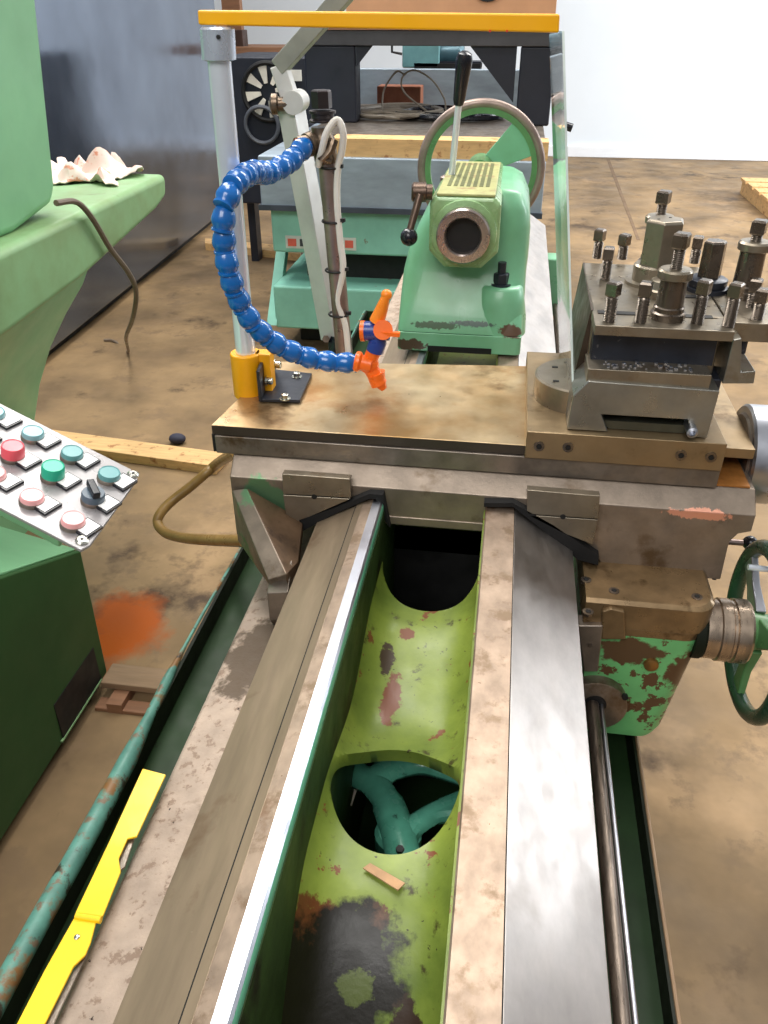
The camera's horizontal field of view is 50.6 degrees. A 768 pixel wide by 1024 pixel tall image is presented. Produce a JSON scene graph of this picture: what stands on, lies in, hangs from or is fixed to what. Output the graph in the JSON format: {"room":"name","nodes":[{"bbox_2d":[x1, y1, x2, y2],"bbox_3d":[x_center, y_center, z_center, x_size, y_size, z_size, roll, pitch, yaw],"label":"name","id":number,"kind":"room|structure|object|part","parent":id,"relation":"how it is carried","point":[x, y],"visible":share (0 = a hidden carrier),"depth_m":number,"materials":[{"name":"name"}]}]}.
{"room":"metal workshop","nodes":[
{"label":"metal workshop","id":0,"kind":"room"},
{"bbox_2d":[0,157,767,1023],"bbox_3d":[0.556,-0.646,3.967,18.000,0.100,13.500,4,32,7],"label":"floor","id":1,"kind":"structure","parent":0,"point":[705,768],"depth_m":2.54,"materials":[{"name":"brown concrete"}]},
{"bbox_2d":[0,0,164,839],"bbox_3d":[-1.354,-0.046,1.688,1.237,1.895,2.081,4,32,7],"label":"machine","id":2,"kind":"object","parent":1,"relation":"on","point":[52,663],"visible":0.88,"depth_m":1.75,"materials":[{"name":"green metal"}]},
{"bbox_2d":[0,404,138,551],"bbox_3d":[-0.484,-0.063,0.899,0.452,0.107,0.156,10,33,15],"label":"control panel","id":3,"kind":"object","parent":2,"relation":"attached to","point":[53,486],"visible":1,"depth_m":0.85,"materials":[{"name":"silver metal"}]},
{"bbox_3d":[-0.422,-0.102,0.911,0.020,0.009,0.023,15,35,22],"label":"tag frame","id":4,"kind":"part","parent":3,"relation":"part of","materials":[{"name":"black plastic"}]},
{"bbox_3d":[-0.387,-0.031,0.837,0.020,0.009,0.023,15,35,22],"label":"tag frame","id":5,"kind":"part","parent":3,"relation":"part of","materials":[{"name":"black plastic"}]},
{"bbox_3d":[-0.382,-0.054,0.868,0.020,0.009,0.023,15,35,22],"label":"tag frame","id":6,"kind":"part","parent":3,"relation":"part of","materials":[{"name":"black plastic"}]},
{"bbox_3d":[-0.344,-0.007,0.825,0.020,0.009,0.023,15,35,22],"label":"tag frame","id":7,"kind":"part","parent":3,"relation":"part of","materials":[{"name":"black plastic"}]},
{"bbox_3d":[-0.374,-0.079,0.902,0.020,0.009,0.023,15,35,22],"label":"tag frame","id":8,"kind":"part","parent":3,"relation":"part of","materials":[{"name":"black plastic"}]},
{"bbox_3d":[-0.336,-0.033,0.861,0.020,0.009,0.023,15,35,22],"label":"tag frame","id":9,"kind":"part","parent":3,"relation":"part of","materials":[{"name":"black plastic"}]},
{"bbox_3d":[-0.328,-0.056,0.893,0.020,0.009,0.023,15,35,22],"label":"tag frame","id":10,"kind":"part","parent":3,"relation":"part of","materials":[{"name":"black plastic"}]},
{"bbox_3d":[-0.298,0.016,0.815,0.020,0.009,0.023,15,35,22],"label":"tag frame","id":11,"kind":"part","parent":3,"relation":"part of","materials":[{"name":"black plastic"}]},
{"bbox_3d":[-0.303,-0.017,0.846,0.025,0.015,0.024,4,32,7],"label":"selector knob","id":12,"kind":"part","parent":3,"relation":"part of","materials":[{"name":"plastic"}]},
{"bbox_3d":[-0.301,-0.024,0.841,0.009,0.014,0.026,-18,36,-26],"label":"selector blade","id":13,"kind":"part","parent":3,"relation":"part of","materials":[{"name":"black plastic"}]},
{"bbox_3d":[-0.290,-0.008,0.849,0.020,0.009,0.023,15,35,22],"label":"tag frame","id":14,"kind":"part","parent":3,"relation":"part of","materials":[{"name":"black plastic"}]},
{"bbox_3d":[-0.283,-0.032,0.882,0.020,0.009,0.023,15,35,22],"label":"tag frame","id":15,"kind":"part","parent":3,"relation":"part of","materials":[{"name":"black plastic"}]},
{"bbox_2d":[54,648,101,742],"bbox_3d":[-0.739,0.437,1.957,0.008,0.110,0.210,4,32,7],"label":"vent","id":16,"kind":"object","parent":2,"relation":"attached to","point":[71,699],"depth_m":1.95,"materials":[{"name":"black metal"}]},
{"bbox_3d":[-0.873,-0.532,1.747,0.350,0.158,1.331,4,32,7],"label":"table arm","id":17,"kind":"part","parent":2,"relation":"part of","materials":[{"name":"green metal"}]},
{"bbox_2d":[53,198,138,352],"bbox_3d":[-1.014,-0.774,3.018,0.150,1.188,2.457,-10,33,-16],"label":"cable","id":18,"kind":"object","parent":2,"relation":"hanging from","point":[59,202],"visible":0.98,"depth_m":1.95,"materials":[{"name":"black rubber"}]},
{"bbox_2d":[51,147,143,185],"bbox_3d":[-0.808,-0.943,2.189,0.300,0.069,0.280,4,32,7],"label":"rag","id":19,"kind":"object","parent":2,"relation":"on","point":[101,166],"visible":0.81,"depth_m":2.18,"materials":[{"name":"white fabric"}]},
{"bbox_2d":[34,0,218,355],"bbox_3d":[-1.669,-2.750,4.418,0.300,3.000,4.420,3,32,5],"label":"enclosure","id":20,"kind":"object","parent":1,"relation":"on","point":[129,79],"visible":0.65,"depth_m":4.89,"materials":[{"name":"grey metal"}]},
{"bbox_2d":[95,663,167,715],"bbox_3d":[-0.550,0.459,2.054,0.335,0.050,0.123,4,32,7],"label":"timber skid","id":21,"kind":"object","parent":1,"relation":"on","point":[126,680],"visible":0.49,"depth_m":2.05,"materials":[{"name":"brown wood"}]},
{"bbox_2d":[54,430,225,474],"bbox_3d":[-1.157,-0.261,3.220,1.119,0.040,0.110,8,33,13],"label":"wooden plank","id":22,"kind":"object","parent":1,"relation":"on","point":[115,449],"depth_m":3.14,"materials":[{"name":"beige wood"}]},
{"bbox_2d":[169,433,185,443],"bbox_3d":[-0.834,-0.296,3.276,0.070,0.042,0.056,4,32,7],"label":"scrap","id":23,"kind":"object","parent":1,"relation":"on","point":[176,438],"visible":1,"depth_m":3.26,"materials":[{"name":"grey stone"}]},
{"bbox_2d":[205,238,299,260],"bbox_3d":[-0.941,-1.889,5.824,0.862,0.050,0.169,13,34,20],"label":"far timber","id":24,"kind":"object","parent":1,"relation":"on","point":[268,251],"visible":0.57,"depth_m":5.72,"materials":[{"name":"beige wood"}]},
{"bbox_2d":[221,0,285,53],"bbox_3d":[-1.167,-3.933,7.166,1.136,2.100,0.600,4,32,7],"label":"shelf","id":25,"kind":"object","parent":1,"relation":"on","point":[226,4],"visible":0.07,"depth_m":7.09,"materials":[{"name":"brown wood"}]},
{"bbox_3d":[-1.339,-4.075,7.394,0.164,2.100,0.080,4,32,7],"label":"post","id":26,"kind":"part","parent":25,"relation":"part of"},
{"bbox_2d":[235,30,247,45],"bbox_3d":[-1.254,-4.058,6.955,0.136,0.125,0.150,4,32,7],"label":"dark vice","id":27,"kind":"object","parent":25,"relation":"on","point":[241,38],"visible":0.44,"depth_m":6.90,"materials":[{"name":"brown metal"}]},
{"bbox_2d":[231,52,315,260],"bbox_3d":[-0.624,-2.271,5.188,0.607,1.369,0.700,4,32,7],"label":"cabinet","id":28,"kind":"object","parent":1,"relation":"on","point":[259,131],"visible":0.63,"depth_m":4.83,"materials":[{"name":"black metal"}]},
{"bbox_3d":[-0.766,-2.444,4.777,0.095,0.053,0.010,4,32,7],"label":"fan blade","id":29,"kind":"part","parent":28,"relation":"part of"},
{"bbox_3d":[-0.756,-2.513,4.733,0.095,0.080,0.010,4,32,7],"label":"fan blade","id":30,"kind":"part","parent":28,"relation":"part of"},
{"bbox_3d":[-0.884,-1.953,5.551,0.050,0.447,0.100,4,32,7],"label":"cabinet leg","id":31,"kind":"part","parent":28,"relation":"part of","materials":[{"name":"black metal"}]},
{"bbox_3d":[-0.733,-2.396,4.802,0.080,0.095,0.010,4,32,7],"label":"fan blade","id":32,"kind":"part","parent":28,"relation":"part of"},
{"bbox_3d":[-0.703,-2.537,4.708,0.053,0.095,0.010,4,32,7],"label":"fan blade","id":33,"kind":"part","parent":28,"relation":"part of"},
{"bbox_2d":[17,214,638,1023],"bbox_3d":[0.095,0.238,1.695,0.648,0.796,4.416,4,32,7],"label":"bed","id":34,"kind":"object","parent":1,"relation":"on","point":[246,895],"depth_m":0.92,"materials":[{"name":"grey metal"}]},
{"bbox_3d":[-0.326,0.431,0.934,0.038,0.013,0.335,4,32,7],"label":"hinged guard","id":35,"kind":"part","parent":34,"relation":"part of","materials":[{"name":"yellow metal"}]},
{"bbox_2d":[351,789,356,805],"bbox_3d":[-0.046,0.422,1.267,0.017,0.003,0.088,4,32,7],"label":"paper scrap","id":36,"kind":"object","parent":34,"relation":"on","point":[355,791],"visible":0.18,"depth_m":1.24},
{"bbox_3d":[0.000,0.410,0.915,0.050,0.002,0.012,20,37,29],"label":"paper strip","id":37,"kind":"part","parent":34,"relation":"part of","materials":[{"name":"wood"}]},
{"bbox_2d":[398,50,544,354],"bbox_3d":[0.219,-0.775,1.975,0.351,0.614,0.728,4,32,7],"label":"tailstock","id":38,"kind":"object","parent":34,"relation":"on","point":[463,291],"visible":1,"depth_m":1.88,"materials":[{"name":"green metal"}]},
{"bbox_3d":[0.076,-0.643,1.708,0.049,0.090,0.075,4,32,7],"label":"lock lever","id":39,"kind":"part","parent":38,"relation":"part of","materials":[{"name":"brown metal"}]},
{"bbox_3d":[0.160,-0.829,1.856,0.015,0.207,0.048,-10,33,-15],"label":"quick lever","id":40,"kind":"part","parent":38,"relation":"part of","materials":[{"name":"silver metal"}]},
{"bbox_3d":[0.207,-0.509,2.088,0.290,0.044,0.440,4,32,7],"label":"sole plate","id":41,"kind":"part","parent":38,"relation":"part of","materials":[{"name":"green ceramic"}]},
{"bbox_2d":[230,454,767,735],"bbox_3d":[0.238,0.050,1.579,0.960,0.451,0.730,4,32,7],"label":"carriage","id":42,"kind":"object","parent":34,"relation":"on","point":[645,555],"visible":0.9,"depth_m":1.33,"materials":[{"name":"metal"}]},
{"bbox_2d":[269,0,352,353],"bbox_3d":[-0.131,-0.605,1.586,0.166,0.730,0.078,9,33,15],"label":"lamp arm","id":43,"kind":"object","parent":42,"relation":"on","point":[291,106],"visible":0.85,"depth_m":1.56,"materials":[{"name":"metal"}]},
{"bbox_3d":[-0.194,-0.755,1.503,0.034,0.036,0.036,0,32,0],"label":"joint knob","id":44,"kind":"part","parent":43,"relation":"part of","materials":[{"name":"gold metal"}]},
{"bbox_3d":[-0.183,-0.795,1.502,0.045,0.063,0.029,4,32,7],"label":"arm","id":45,"kind":"part","parent":43,"relation":"part of","materials":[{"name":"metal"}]},
{"bbox_3d":[-0.141,-0.565,1.621,0.114,0.444,0.038,18,36,26],"label":"arm","id":46,"kind":"part","parent":43,"relation":"part of","materials":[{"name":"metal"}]},
{"bbox_3d":[-0.124,-0.861,1.445,0.159,0.146,0.030,7,33,11],"label":"bent arm","id":47,"kind":"part","parent":43,"relation":"part of"},
{"bbox_2d":[293,89,351,353],"bbox_3d":[-0.101,-0.481,1.531,0.118,0.560,0.076,4,32,7],"label":"pipe","id":48,"kind":"object","parent":42,"relation":"attached to","point":[329,163],"visible":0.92,"depth_m":1.47,"materials":[{"name":"brown stained steel"},{"name":"white plastic"},{"name":"black plastic"}]},
{"bbox_2d":[301,89,337,164],"bbox_3d":[-0.113,-0.669,1.418,0.072,0.120,0.061,4,32,7],"label":"tap","id":49,"kind":"object","parent":48,"relation":"on","point":[324,143],"depth_m":1.40,"materials":[{"name":"gold metal"}]},
{"bbox_2d":[211,137,399,390],"bbox_3d":[-0.139,-0.421,1.409,0.296,0.391,0.260,-5,32,-8],"label":"hose","id":50,"kind":"object","parent":49,"relation":"attached to","point":[245,175],"visible":1,"depth_m":1.35,"materials":[{"name":"blue plastic"}]},
{"bbox_3d":[0.004,-0.308,1.374,0.047,0.038,0.030,4,32,7],"label":"valve handle","id":51,"kind":"part","parent":50,"relation":"part of","materials":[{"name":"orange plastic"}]},
{"bbox_2d":[212,352,767,503],"bbox_3d":[0.214,-0.171,1.467,0.978,0.206,0.356,4,32,7],"label":"slide","id":52,"kind":"object","parent":42,"relation":"on","point":[485,418],"visible":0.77,"depth_m":1.36,"materials":[{"name":"metal"}]},
{"bbox_2d":[198,10,573,402],"bbox_3d":[0.040,-0.498,1.378,0.608,0.602,0.393,4,32,7],"label":"guard","id":53,"kind":"object","parent":52,"relation":"attached to","point":[255,373],"visible":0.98,"depth_m":1.23,"materials":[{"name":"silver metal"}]},
{"bbox_3d":[-0.009,-0.706,1.169,0.519,0.028,0.030,3,32,4],"label":"rail","id":54,"kind":"part","parent":53,"relation":"part of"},
{"bbox_2d":[560,322,720,437],"bbox_3d":[0.427,-0.241,1.384,0.229,0.084,0.358,4,32,7],"label":"slide","id":55,"kind":"object","parent":52,"relation":"on","point":[593,405],"visible":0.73,"depth_m":1.25,"materials":[{"name":"metal"}]},
{"bbox_2d":[572,189,767,388],"bbox_3d":[0.485,-0.374,1.350,0.318,0.251,0.408,4,32,7],"label":"post","id":56,"kind":"object","parent":55,"relation":"on","point":[657,308],"visible":1,"depth_m":1.25,"materials":[{"name":"metal"}]},
{"bbox_2d":[603,360,692,371],"bbox_3d":[0.402,-0.224,1.242,0.132,0.003,0.032,4,32,7],"label":"metal swarf","id":57,"kind":"object","parent":56,"relation":"on","point":[613,365],"visible":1,"depth_m":1.24,"materials":[{"name":"metal"}]},
{"bbox_3d":[0.514,0.190,1.338,0.018,0.102,0.102,4,32,7],"label":"barrel seat","id":58,"kind":"part","parent":42,"relation":"part of","materials":[{"name":"metal"}]},
{"bbox_3d":[0.598,0.052,1.476,0.109,0.011,0.011,4,32,7],"label":"engage lever","id":59,"kind":"part","parent":42,"relation":"part of","materials":[{"name":"silver metal"}]},
{"bbox_3d":[0.642,0.096,1.328,0.090,0.014,0.010,4,32,7],"label":"clamp lever","id":60,"kind":"part","parent":42,"relation":"part of","materials":[{"name":"silver metal"}]},
{"bbox_3d":[0.462,-0.011,1.908,0.007,0.007,3.250,4,32,7],"label":"feed rod","id":61,"kind":"part","parent":34,"relation":"part of","materials":[{"name":"metal"}]},
{"bbox_2d":[0,310,681,1023],"bbox_3d":[0.084,0.255,2.050,0.912,0.398,3.600,4,32,7],"label":"drip tray","id":62,"kind":"object","parent":1,"relation":"on","point":[157,743],"visible":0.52,"depth_m":1.35,"materials":[{"name":"green paint"}]},
{"bbox_2d":[152,453,241,546],"bbox_3d":[-0.409,-0.013,2.099,0.221,0.360,0.633,-21,38,-30],"label":"hose","id":63,"kind":"object","parent":62,"relation":"on","point":[225,540],"visible":0.94,"depth_m":2.26,"materials":[{"name":"brown rubber"}]},
{"bbox_2d":[352,761,458,854],"bbox_3d":[0.064,0.514,1.206,0.207,0.193,0.278,-8,33,-13],"label":"spoked casting","id":64,"kind":"object","parent":62,"relation":"on","point":[397,831],"visible":0.48,"depth_m":1.18,"materials":[{"name":"teal paint"}]},
{"bbox_2d":[258,68,545,339],"bbox_3d":[0.181,-1.710,4.460,1.310,1.186,1.670,4,32,7],"label":"bed","id":65,"kind":"object","parent":1,"relation":"on","point":[376,202],"depth_m":3.95,"materials":[{"name":"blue metal"}]},
{"bbox_3d":[-0.303,-1.290,3.892,0.345,0.059,0.004,4,32,7],"label":"name plate","id":66,"kind":"part","parent":65,"relation":"part of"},
{"bbox_2d":[381,70,403,109],"bbox_3d":[0.046,-2.241,4.327,0.121,0.199,0.031,4,32,7],"label":"wire","id":67,"kind":"object","parent":65,"relation":"on","point":[399,71],"visible":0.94,"depth_m":4.32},
{"bbox_2d":[377,84,422,103],"bbox_3d":[0.095,-2.406,4.703,0.252,0.115,0.140,4,32,7],"label":"tin box","id":68,"kind":"object","parent":65,"relation":"on","point":[393,93],"visible":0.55,"depth_m":4.64,"materials":[{"name":"red metal"}]},
{"bbox_3d":[0.042,-2.157,4.367,0.573,0.044,0.526,4,32,7],"label":"cable coil","id":69,"kind":"part","parent":65,"relation":"part of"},
{"bbox_2d":[400,69,446,110],"bbox_3d":[0.211,-2.218,4.311,0.254,0.232,0.033,4,32,7],"label":"wire","id":70,"kind":"object","parent":65,"relation":"on","point":[408,71],"visible":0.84,"depth_m":4.29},
{"bbox_3d":[0.332,-2.526,4.837,1.056,0.201,0.060,4,32,7],"label":"plate","id":71,"kind":"part","parent":65,"relation":"part of","materials":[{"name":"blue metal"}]},
{"bbox_2d":[334,134,548,160],"bbox_3d":[0.248,-1.636,3.643,0.960,0.075,0.140,4,32,7],"label":"plank","id":72,"kind":"object","parent":65,"relation":"on","point":[357,145],"visible":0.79,"depth_m":3.60,"materials":[{"name":"beige wood"}]},
{"bbox_3d":[0.328,-2.109,4.290,0.638,0.045,0.444,4,32,7],"label":"cable coil","id":73,"kind":"part","parent":65,"relation":"part of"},
{"bbox_2d":[304,28,550,125],"bbox_3d":[0.258,-2.299,4.240,1.214,0.422,0.720,4,32,7],"label":"bench","id":74,"kind":"object","parent":1,"relation":"on","point":[332,63],"visible":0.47,"depth_m":3.91,"materials":[{"name":"dark grey painted steel"}]},
{"bbox_3d":[-0.256,-2.160,4.096,0.256,0.340,0.140,4,32,7],"label":"leg","id":75,"kind":"part","parent":74,"relation":"part of","materials":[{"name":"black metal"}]},
{"bbox_3d":[0.211,-2.293,3.925,1.174,0.066,0.150,4,32,7],"label":"apron rail","id":76,"kind":"part","parent":74,"relation":"part of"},
{"bbox_2d":[346,0,556,13],"bbox_3d":[0.334,-2.536,3.909,0.983,0.330,0.406,4,32,7],"label":"wooden crate","id":77,"kind":"object","parent":74,"relation":"on","point":[439,6],"visible":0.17,"depth_m":3.79,"materials":[{"name":"orange wood"}]},
{"bbox_3d":[0.738,-2.082,3.969,0.163,0.340,0.140,4,32,7],"label":"leg","id":78,"kind":"part","parent":74,"relation":"part of","materials":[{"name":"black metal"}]},
{"bbox_2d":[391,46,481,68],"bbox_3d":[0.332,-2.370,5.370,0.558,1.345,0.208,4,32,7],"label":"motor","id":79,"kind":"object","parent":1,"relation":"on","point":[432,57],"visible":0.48,"depth_m":5.00,"materials":[{"name":"teal metal"}]},
{"bbox_3d":[0.405,-2.310,5.399,0.411,1.210,0.160,4,32,7],"label":"motor post","id":80,"kind":"part","parent":79,"relation":"part of","materials":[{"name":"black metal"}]},
{"bbox_2d":[606,158,639,239],"bbox_3d":[2.309,-3.248,8.045,0.036,0.002,4.586,5,32,8],"label":"floor line","id":81,"kind":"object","parent":1,"relation":"on","point":[608,159],"depth_m":7.40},
{"bbox_2d":[740,177,767,217],"bbox_3d":[3.687,-2.705,7.041,0.900,0.140,1.240,4,32,7],"label":"pallet","id":82,"kind":"object","parent":1,"relation":"on","point":[755,190],"visible":1,"depth_m":7.21,"materials":[{"name":"beige wood"}]},
{"bbox_2d":[214,0,767,149],"bbox_3d":[1.566,-6.605,8.236,18.000,5.500,0.200,4,32,7],"label":"wall","id":83,"kind":"structure","parent":0,"point":[640,73],"depth_m":8.98,"materials":[{"name":"white paint"}]},
{"bbox_2d":[567,122,572,131],"bbox_3d":[1.000,-2.120,4.460,0.079,0.061,0.044,4,32,7],"label":"wall pipe stub","id":84,"kind":"structure","parent":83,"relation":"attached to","point":[569,125],"depth_m":4.44,"materials":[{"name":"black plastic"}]},
{"bbox_2d":[548,145,767,160],"bbox_3d":[1.550,-4.259,9.558,18.000,0.120,0.040,4,32,7],"label":"baseboard","id":85,"kind":"structure","parent":83,"relation":"attached to","point":[573,151],"depth_m":9.32,"materials":[{"name":"white paint"}]}
]}

